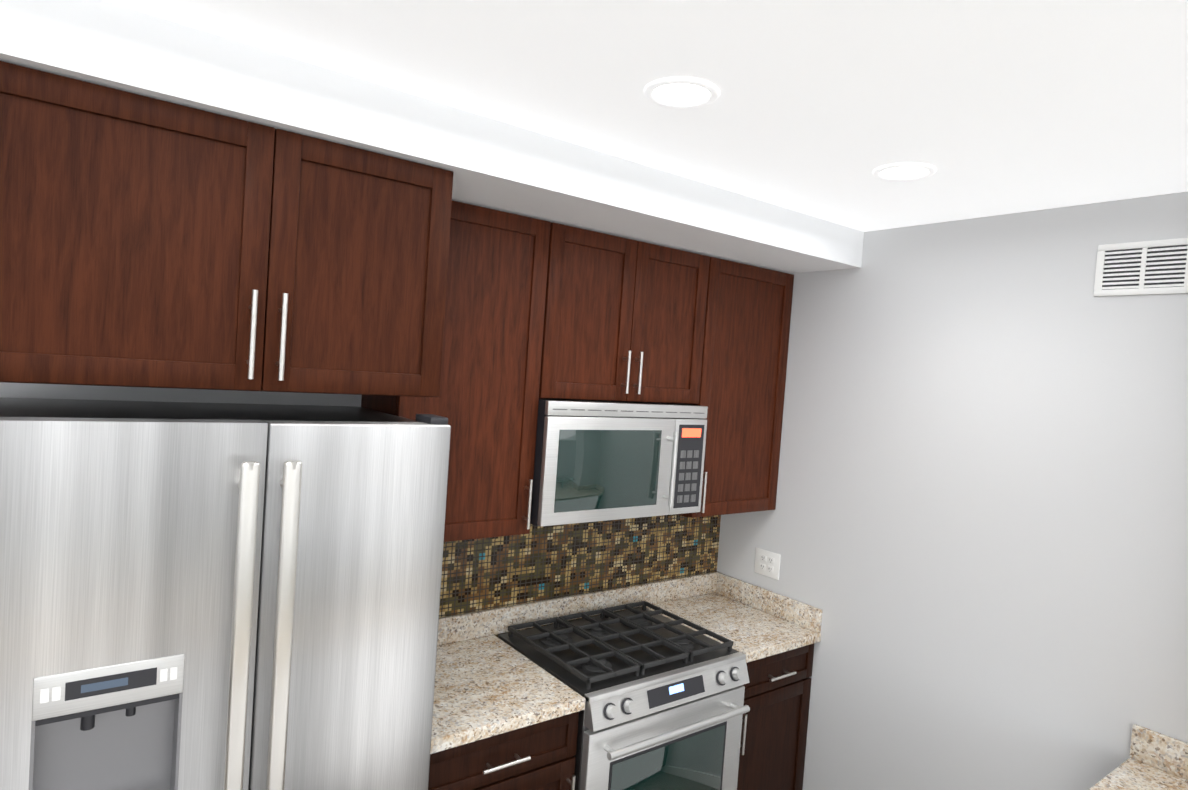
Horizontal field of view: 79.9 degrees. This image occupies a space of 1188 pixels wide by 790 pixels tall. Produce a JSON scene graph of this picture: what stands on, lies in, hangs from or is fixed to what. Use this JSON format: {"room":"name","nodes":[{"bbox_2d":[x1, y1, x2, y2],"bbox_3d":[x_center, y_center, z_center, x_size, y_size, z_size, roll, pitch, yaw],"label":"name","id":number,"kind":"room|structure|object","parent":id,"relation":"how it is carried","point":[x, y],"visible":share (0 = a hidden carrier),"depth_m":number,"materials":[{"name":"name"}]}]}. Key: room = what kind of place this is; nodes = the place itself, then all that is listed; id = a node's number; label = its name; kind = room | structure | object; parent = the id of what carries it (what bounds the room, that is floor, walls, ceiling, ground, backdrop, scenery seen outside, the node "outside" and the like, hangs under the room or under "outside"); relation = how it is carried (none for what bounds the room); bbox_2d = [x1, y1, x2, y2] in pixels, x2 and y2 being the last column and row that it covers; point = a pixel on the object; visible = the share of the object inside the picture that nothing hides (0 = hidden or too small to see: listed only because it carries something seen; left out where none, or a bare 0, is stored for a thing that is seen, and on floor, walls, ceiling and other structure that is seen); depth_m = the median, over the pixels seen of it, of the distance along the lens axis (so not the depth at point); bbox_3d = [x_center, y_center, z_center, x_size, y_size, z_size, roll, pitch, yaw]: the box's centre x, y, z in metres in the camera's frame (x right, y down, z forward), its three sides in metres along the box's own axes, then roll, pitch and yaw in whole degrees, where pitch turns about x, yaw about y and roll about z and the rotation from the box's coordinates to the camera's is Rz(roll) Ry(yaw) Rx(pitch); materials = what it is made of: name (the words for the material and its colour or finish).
{"room":"kitchen","nodes":[
{"label":"kitchen","id":0,"kind":"room"},
{"bbox_2d":[0,382,361,406],"bbox_3d":[-1.342,0.491,2.144,8.220,2.630,0.120,2,3,-37],"label":"wall","id":1,"kind":"structure","parent":0,"point":[50,391],"depth_m":2.09,"materials":[{"name":"white paint"}]},
{"bbox_2d":[0,61,452,396],"bbox_3d":[-0.968,-0.333,1.837,0.994,0.608,0.676,2,3,-37],"label":"upper cabinet","id":2,"kind":"object","parent":1,"relation":"attached to","point":[146,241],"visible":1,"depth_m":1.56,"materials":[{"name":"brown wood"}]},
{"bbox_2d":[361,200,550,541],"bbox_3d":[-0.474,-0.075,2.423,0.505,1.090,0.371,2,3,-37],"label":"upper cabinet","id":3,"kind":"object","parent":1,"relation":"attached to","point":[485,402],"visible":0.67,"depth_m":2.35,"materials":[{"name":"brown wood"}]},
{"bbox_2d":[439,514,720,636],"bbox_3d":[-0.111,0.715,3.007,1.842,0.535,0.010,2,3,-37],"label":"tile backsplash","id":4,"kind":"structure","parent":1,"relation":"attached to","point":[538,563],"depth_m":3.01,"materials":[{"name":"tile"}]},
{"bbox_2d":[539,222,709,403],"bbox_3d":[0.058,-0.290,2.803,0.779,0.613,0.371,2,3,-37],"label":"upper cabinet","id":5,"kind":"object","parent":1,"relation":"attached to","point":[624,319],"visible":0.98,"depth_m":2.65,"materials":[{"name":"brown wood"}]},
{"bbox_2d":[530,398,707,526],"bbox_3d":[0.041,0.241,2.795,0.777,0.440,0.439,2,3,-37],"label":"over-the-range microwave","id":6,"kind":"object","parent":5,"relation":"attached to","point":[596,460],"visible":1,"depth_m":2.61,"materials":[{"name":"grey metal"}]},
{"bbox_2d":[677,257,793,517],"bbox_3d":[0.573,-0.029,3.213,0.547,1.090,0.371,2,3,-37],"label":"upper cabinet","id":7,"kind":"object","parent":1,"relation":"attached to","point":[745,351],"visible":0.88,"depth_m":3.10,"materials":[{"name":"brown wood"}]},
{"bbox_2d":[0,0,863,273],"bbox_3d":[-1.685,-0.745,1.275,6.540,0.150,0.680,2,3,-37],"label":"soffit","id":8,"kind":"structure","parent":0,"point":[491,163],"depth_m":1.80,"materials":[{"name":"white paint"}]},
{"bbox_2d":[105,0,1187,231],"bbox_3d":[0.731,-0.636,-0.537,8.220,0.100,6.720,2,3,-37],"label":"ceiling","id":9,"kind":"structure","parent":0,"point":[825,108],"depth_m":1.55,"materials":[{"name":"white paint"}]},
{"bbox_2d":[644,77,719,108],"bbox_3d":[0.203,-0.697,1.644,0.176,0.007,0.176,2,3,-37],"label":"recessed light","id":10,"kind":"object","parent":9,"relation":"in","point":[681,92],"visible":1,"depth_m":1.63,"materials":[{"name":"white paint"}]},
{"bbox_2d":[873,163,936,180],"bbox_3d":[0.925,-0.663,2.114,0.176,0.007,0.176,2,3,-37],"label":"recessed light","id":11,"kind":"object","parent":9,"relation":"in","point":[903,171],"visible":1,"depth_m":2.10,"materials":[{"name":"white paint"}]},
{"bbox_2d":[717,191,1187,789],"bbox_3d":[1.324,0.657,2.738,0.120,2.630,2.150,2,3,-37],"label":"wall","id":12,"kind":"structure","parent":0,"point":[971,529],"depth_m":2.54,"materials":[{"name":"white paint"}]},
{"bbox_2d":[754,547,780,579],"bbox_3d":[0.807,0.786,3.308,0.008,0.118,0.142,2,3,-37],"label":"outlet","id":13,"kind":"object","parent":12,"relation":"attached to","point":[767,563],"visible":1,"depth_m":3.30,"materials":[{"name":"white plastic"}]},
{"bbox_2d":[1094,238,1187,295],"bbox_3d":[1.700,-0.393,2.194,0.007,0.165,0.250,2,3,-37],"label":"air vent","id":14,"kind":"object","parent":12,"relation":"in","point":[1148,267],"visible":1,"depth_m":2.19,"materials":[{"name":"white plastic"}]},
{"bbox_3d":[0.541,2.065,-0.440,8.220,0.060,6.720,2,3,-37],"label":"floor","id":15,"kind":"structure","parent":0,"visible":0},
{"bbox_2d":[0,398,450,789],"bbox_3d":[-1.016,0.930,1.828,0.990,1.824,0.776,2,3,-37],"label":"refrigerator","id":16,"kind":"object","parent":15,"relation":"on","point":[213,596],"visible":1,"depth_m":1.54,"materials":[{"name":"metal"}]},
{"bbox_2d":[428,711,578,789],"bbox_3d":[-0.472,1.427,2.391,0.574,0.869,0.636,2,3,-37],"label":"base cabinet","id":17,"kind":"object","parent":15,"relation":"on","point":[539,756],"visible":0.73,"depth_m":2.19,"materials":[{"name":"brown wood"}]},
{"bbox_2d":[430,571,822,753],"bbox_3d":[0.065,0.943,2.759,1.839,0.138,0.623,2,3,-37],"label":"countertop","id":18,"kind":"structure","parent":17,"relation":"on","point":[488,683],"depth_m":2.75,"materials":[{"name":"beige stone"}]},
{"bbox_2d":[498,601,749,789],"bbox_3d":[0.098,1.411,2.751,0.756,0.955,0.686,2,3,-37],"label":"gas range","id":19,"kind":"object","parent":15,"relation":"on","point":[665,708],"visible":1,"depth_m":2.57,"materials":[{"name":"metal"}]},
{"bbox_2d":[737,643,813,789],"bbox_3d":[0.567,1.472,3.176,0.499,0.869,0.636,2,3,-37],"label":"base cabinet","id":20,"kind":"object","parent":15,"relation":"on","point":[774,723],"visible":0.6,"depth_m":2.97,"materials":[{"name":"brown wood"}]},
{"bbox_3d":[0.512,1.554,0.779,3.466,0.868,1.011,2,3,-37],"label":"base cabinet","id":21,"kind":"object","parent":15,"relation":"on","visible":0},
{"bbox_2d":[1089,724,1187,789],"bbox_3d":[0.570,1.052,0.715,3.487,0.138,1.030,2,3,-37],"label":"countertop","id":22,"kind":"structure","parent":21,"relation":"on","point":[1156,761],"depth_m":2.08,"materials":[{"name":"beige stone"}]}
]}

